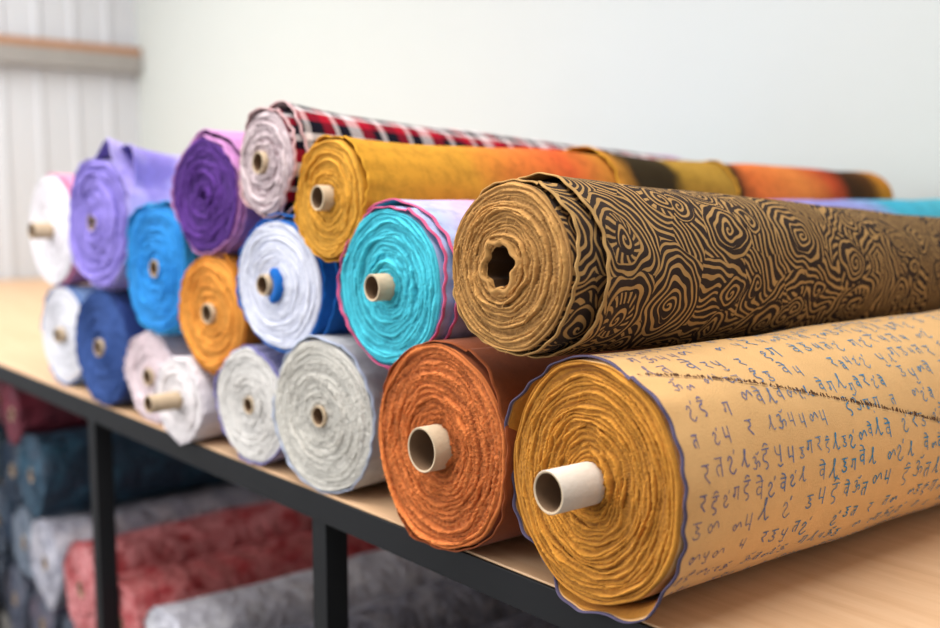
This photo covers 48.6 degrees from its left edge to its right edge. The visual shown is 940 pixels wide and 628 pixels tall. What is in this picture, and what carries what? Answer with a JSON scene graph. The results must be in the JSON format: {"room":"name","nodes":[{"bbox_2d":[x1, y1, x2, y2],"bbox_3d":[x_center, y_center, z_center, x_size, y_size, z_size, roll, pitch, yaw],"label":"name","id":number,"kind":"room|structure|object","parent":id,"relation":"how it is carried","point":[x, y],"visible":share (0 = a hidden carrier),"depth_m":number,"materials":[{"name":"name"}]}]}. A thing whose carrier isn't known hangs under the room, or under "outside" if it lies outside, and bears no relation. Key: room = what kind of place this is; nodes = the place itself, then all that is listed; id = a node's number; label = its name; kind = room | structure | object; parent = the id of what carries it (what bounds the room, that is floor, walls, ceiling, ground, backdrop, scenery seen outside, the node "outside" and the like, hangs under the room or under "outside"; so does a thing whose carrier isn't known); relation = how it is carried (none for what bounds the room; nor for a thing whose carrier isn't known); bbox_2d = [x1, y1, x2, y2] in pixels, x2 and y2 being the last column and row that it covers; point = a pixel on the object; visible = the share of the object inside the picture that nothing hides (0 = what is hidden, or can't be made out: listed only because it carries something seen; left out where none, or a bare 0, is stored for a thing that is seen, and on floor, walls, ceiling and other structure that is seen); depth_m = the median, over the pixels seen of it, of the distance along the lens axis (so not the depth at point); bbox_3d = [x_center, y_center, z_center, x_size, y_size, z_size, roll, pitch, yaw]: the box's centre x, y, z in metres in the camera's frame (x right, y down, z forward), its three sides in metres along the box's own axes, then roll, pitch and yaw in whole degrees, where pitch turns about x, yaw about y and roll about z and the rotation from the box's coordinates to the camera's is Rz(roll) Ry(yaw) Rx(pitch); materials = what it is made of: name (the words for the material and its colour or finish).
{"room":"textile factory","nodes":[
{"label":"textile factory","id":0,"kind":"room"},
{"bbox_2d":[0,479,12,627],"bbox_3d":[-1.262,1.308,0.456,6.850,0.100,10.500,-5,8,-40],"label":"floor","id":1,"kind":"structure","parent":0,"point":[5,621],"depth_m":3.24,"materials":[{"name":"concrete"}]},
{"bbox_2d":[0,552,16,607],"bbox_3d":[-0.988,0.784,3.751,1.411,0.215,0.222,-5,8,-40],"label":"roll","id":2,"kind":"object","parent":1,"relation":"on","point":[6,559],"visible":0.08,"depth_m":3.24,"materials":[{"name":"fabric"}]},
{"bbox_2d":[0,484,23,552],"bbox_3d":[-0.919,0.581,3.646,1.410,0.216,0.220,-5,8,-40],"label":"roll","id":3,"kind":"object","parent":2,"relation":"on","point":[7,508],"visible":0.17,"depth_m":3.14,"materials":[{"name":"fabric"}]},
{"bbox_2d":[0,423,7,478],"bbox_3d":[-0.947,0.364,3.656,1.410,0.216,0.222,-5,8,-40],"label":"roll","id":4,"kind":"object","parent":3,"relation":"on","point":[3,431],"visible":0.02,"depth_m":3.14,"materials":[{"name":"fabric"}]},
{"bbox_2d":[0,381,6,423],"bbox_3d":[-0.873,0.208,3.549,1.410,0.151,0.160,-5,8,-40],"label":"roll","id":5,"kind":"object","parent":4,"relation":"on","point":[2,384],"visible":0.07,"depth_m":3.08,"materials":[{"name":"fabric"}]},
{"bbox_2d":[4,563,36,627],"bbox_3d":[-0.829,0.806,3.563,1.411,0.217,0.221,-5,8,-40],"label":"roll","id":6,"kind":"object","parent":1,"relation":"on","point":[19,589],"visible":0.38,"depth_m":3.09,"materials":[{"name":"fabric"}]},
{"bbox_2d":[13,481,229,579],"bbox_3d":[-0.755,0.612,3.455,1.410,0.217,0.220,-5,8,-40],"label":"roll","id":7,"kind":"object","parent":6,"relation":"on","point":[23,520],"visible":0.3,"depth_m":3.03,"materials":[{"name":"fabric"}]},
{"bbox_2d":[0,437,22,505],"bbox_3d":[-0.806,0.408,3.491,1.411,0.216,0.222,-5,8,-40],"label":"roll","id":8,"kind":"object","parent":7,"relation":"on","point":[9,460],"visible":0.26,"depth_m":3.05,"materials":[{"name":"fabric"}]},
{"bbox_2d":[0,384,87,444],"bbox_3d":[-0.762,0.235,3.386,1.409,0.175,0.180,-5,8,-40],"label":"roll","id":9,"kind":"object","parent":8,"relation":"on","point":[24,413],"visible":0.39,"depth_m":2.92,"materials":[{"name":"fabric"}]},
{"bbox_2d":[30,588,69,627],"bbox_3d":[-0.669,0.826,3.375,1.410,0.214,0.221,-5,8,-40],"label":"roll","id":10,"kind":"object","parent":1,"relation":"on","point":[42,616],"visible":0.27,"depth_m":2.91,"materials":[{"name":"fabric"}]},
{"bbox_2d":[29,482,271,609],"bbox_3d":[-0.610,0.621,3.247,1.411,0.242,0.247,-5,8,-40],"label":"roll","id":11,"kind":"object","parent":10,"relation":"on","point":[51,538],"visible":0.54,"depth_m":2.86,"materials":[{"name":"fabric"}]},
{"bbox_2d":[18,427,226,518],"bbox_3d":[-0.662,0.393,3.285,1.410,0.237,0.238,-5,8,-40],"label":"roll","id":12,"kind":"object","parent":11,"relation":"on","point":[54,467],"visible":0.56,"depth_m":2.86,"materials":[{"name":"fabric"}]},
{"bbox_2d":[62,613,74,627],"bbox_3d":[-0.506,0.848,3.184,1.410,0.217,0.217,-5,8,-40],"label":"roll","id":13,"kind":"object","parent":1,"relation":"on","point":[67,621],"visible":0.06,"depth_m":2.76,"materials":[{"name":"fabric"}]},
{"bbox_2d":[63,501,311,627],"bbox_3d":[-0.439,0.639,3.046,1.409,0.245,0.244,-5,8,-40],"label":"roll","id":14,"kind":"object","parent":13,"relation":"on","point":[209,533],"visible":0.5,"depth_m":2.69,"materials":[{"name":"fabric"}]},
{"bbox_2d":[0,278,939,627],"bbox_3d":[-0.164,0.560,2.874,1.703,0.850,7.680,-5,8,-40],"label":"work table","id":15,"kind":"object","parent":1,"relation":"on","point":[885,574],"visible":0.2,"depth_m":1.40,"materials":[{"name":"brown wood"}]},
{"bbox_2d":[41,285,102,384],"bbox_3d":[-0.522,0.001,2.949,0.253,0.242,1.320,6,9,44],"label":"roll","id":16,"kind":"object","parent":15,"relation":"on","point":[61,307],"visible":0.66,"depth_m":2.49,"materials":[{"name":"fabric"}]},
{"bbox_2d":[28,173,89,286],"bbox_3d":[-0.555,-0.248,2.923,0.265,0.273,1.350,6,9,44],"label":"roll","id":17,"kind":"object","parent":16,"relation":"on","point":[48,227],"visible":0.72,"depth_m":2.46,"materials":[{"name":"fabric"}]},
{"bbox_2d":[75,289,151,405],"bbox_3d":[-0.342,0.022,2.708,0.258,0.254,1.313,6,9,44],"label":"roll","id":18,"kind":"object","parent":15,"relation":"on","point":[107,321],"visible":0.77,"depth_m":2.23,"materials":[{"name":"fabric"}]},
{"bbox_2d":[68,137,180,289],"bbox_3d":[-0.300,-0.262,2.687,0.295,0.322,1.416,6,9,44],"label":"roll","id":19,"kind":"object","parent":18,"relation":"on","point":[107,188],"visible":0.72,"depth_m":2.17,"materials":[{"name":"fabric"}]},
{"bbox_2d":[124,331,191,422],"bbox_3d":[-0.185,0.075,2.542,0.207,0.186,1.310,6,9,44],"label":"roll","id":20,"kind":"object","parent":15,"relation":"on","point":[147,351],"visible":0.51,"depth_m":2.09,"materials":[{"name":"fabric"}]},
{"bbox_2d":[126,201,201,335],"bbox_3d":[-0.113,-0.142,2.495,0.248,0.261,1.413,6,9,44],"label":"roll","id":21,"kind":"object","parent":20,"relation":"on","point":[160,254],"visible":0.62,"depth_m":2.00,"materials":[{"name":"fabric"}]},
{"bbox_2d":[144,355,224,444],"bbox_3d":[-0.101,0.112,2.356,0.171,0.164,1.362,6,9,44],"label":"roll","id":22,"kind":"object","parent":15,"relation":"on","point":[184,399],"visible":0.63,"depth_m":1.89,"materials":[{"name":"fabric"}]},
{"bbox_2d":[213,344,286,464],"bbox_3d":[0.119,0.099,2.244,0.215,0.204,1.413,6,9,44],"label":"roll","id":23,"kind":"object","parent":15,"relation":"on","point":[245,384],"visible":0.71,"depth_m":1.75,"materials":[{"name":"white fabric"}]},
{"bbox_2d":[178,253,264,373],"bbox_3d":[0.034,-0.056,2.329,0.223,0.217,1.412,6,9,44],"label":"roll","id":24,"kind":"object","parent":23,"relation":"on","point":[213,324],"visible":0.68,"depth_m":1.83,"materials":[{"name":"fabric"}]},
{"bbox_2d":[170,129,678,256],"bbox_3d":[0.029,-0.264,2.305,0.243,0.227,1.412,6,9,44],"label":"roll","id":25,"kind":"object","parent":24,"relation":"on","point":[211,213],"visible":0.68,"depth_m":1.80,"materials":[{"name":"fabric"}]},
{"bbox_2d":[272,333,388,493],"bbox_3d":[0.298,0.096,2.106,0.256,0.245,1.516,6,9,44],"label":"roll","id":26,"kind":"object","parent":15,"relation":"on","point":[326,402],"visible":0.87,"depth_m":1.57,"materials":[{"name":"fabric"}]},
{"bbox_2d":[236,213,350,352],"bbox_3d":[0.187,-0.100,2.136,0.265,0.228,1.420,6,9,44],"label":"roll","id":27,"kind":"object","parent":26,"relation":"on","point":[286,292],"visible":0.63,"depth_m":1.64,"materials":[{"name":"fabric"}]},
{"bbox_2d":[239,101,687,219],"bbox_3d":[0.180,-0.276,2.109,1.366,0.227,0.190,-5,8,-40],"label":"roll","id":28,"kind":"object","parent":27,"relation":"on","point":[276,139],"visible":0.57,"depth_m":1.68,"materials":[{"name":"fabric"}]},
{"bbox_2d":[378,336,645,551],"bbox_3d":[0.523,0.116,1.799,1.531,0.273,0.276,-5,8,-40],"label":"roll","id":29,"kind":"object","parent":15,"relation":"on","point":[447,452],"visible":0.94,"depth_m":1.30,"materials":[{"name":"fabric"}]},
{"bbox_2d":[337,198,939,369],"bbox_3d":[0.474,-0.092,1.894,1.580,0.236,0.264,-5,8,-40],"label":"roll","id":30,"kind":"object","parent":29,"relation":"on","point":[395,282],"visible":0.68,"depth_m":1.39,"materials":[{"name":"fabric"}]},
{"bbox_2d":[293,135,893,261],"bbox_3d":[0.354,-0.211,1.983,1.504,0.204,0.196,-5,8,-40],"label":"roll","id":31,"kind":"object","parent":30,"relation":"on","point":[341,178],"visible":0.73,"depth_m":1.58,"materials":[{"name":"fabric"}]},
{"bbox_2d":[452,172,939,357],"bbox_3d":[0.619,-0.076,1.652,1.521,0.274,0.232,-5,8,-39],"label":"roll","id":32,"kind":"object","parent":29,"relation":"on","point":[545,265],"visible":0.99,"depth_m":1.23,"materials":[{"name":"fabric"}]},
{"bbox_2d":[504,310,939,623],"bbox_3d":[0.740,0.133,1.593,1.666,0.288,0.281,-5,8,-37],"label":"roll","id":33,"kind":"object","parent":15,"relation":"on","point":[640,478],"visible":1,"depth_m":1.14,"materials":[{"name":"fabric"}]},
{"bbox_3d":[-0.010,0.912,2.600,1.410,0.215,0.219,-5,8,-40],"label":"roll","id":34,"kind":"object","parent":1,"relation":"on","visible":0},
{"bbox_2d":[280,577,521,627],"bbox_3d":[0.071,0.712,2.481,1.409,0.233,0.238,-5,8,-40],"label":"roll","id":35,"kind":"object","parent":34,"relation":"on","point":[446,602],"visible":0.16,"depth_m":2.27,"materials":[{"name":"fabric"}]},
{"bbox_3d":[-0.176,0.892,2.796,1.410,0.219,0.215,-5,8,-40],"label":"roll","id":36,"kind":"object","parent":1,"relation":"on","visible":0},
{"bbox_2d":[144,549,445,627],"bbox_3d":[-0.111,0.692,2.661,1.411,0.235,0.241,-5,8,-40],"label":"roll","id":37,"kind":"object","parent":36,"relation":"on","point":[286,600],"visible":0.3,"depth_m":2.31,"materials":[{"name":"fabric"}]},
{"bbox_2d":[0,0,139,279],"bbox_3d":[-4.595,-0.810,4.110,6.750,3.300,0.132,-5,8,-40],"label":"curtain","id":38,"kind":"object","parent":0,"point":[53,120],"depth_m":5.88,"materials":[{"name":"white fabric"}]},
{"bbox_2d":[0,35,141,73],"bbox_3d":[-4.525,-1.250,3.970,6.740,0.145,0.080,-5,8,-40],"label":"trim","id":39,"kind":"structure","parent":38,"relation":"attached to","point":[15,50],"depth_m":5.84,"materials":[{"name":"white wood"}]},
{"bbox_2d":[135,0,939,199],"bbox_3d":[1.323,-0.624,2.439,0.120,3.300,10.500,-5,8,-40],"label":"wall","id":40,"kind":"structure","parent":0,"point":[831,85],"depth_m":3.42,"materials":[{"name":"white paint"}]},
{"bbox_3d":[-0.341,0.870,2.989,1.410,0.216,0.217,-5,8,-40],"label":"roll","id":41,"kind":"object","parent":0,"visible":0},
{"bbox_2d":[118,530,380,627],"bbox_3d":[-0.276,0.670,2.856,1.409,0.224,0.230,-5,8,-40],"label":"roll","id":42,"kind":"object","parent":41,"relation":"on","point":[140,590],"visible":0.33,"depth_m":2.50,"materials":[{"name":"fabric"}]}
]}

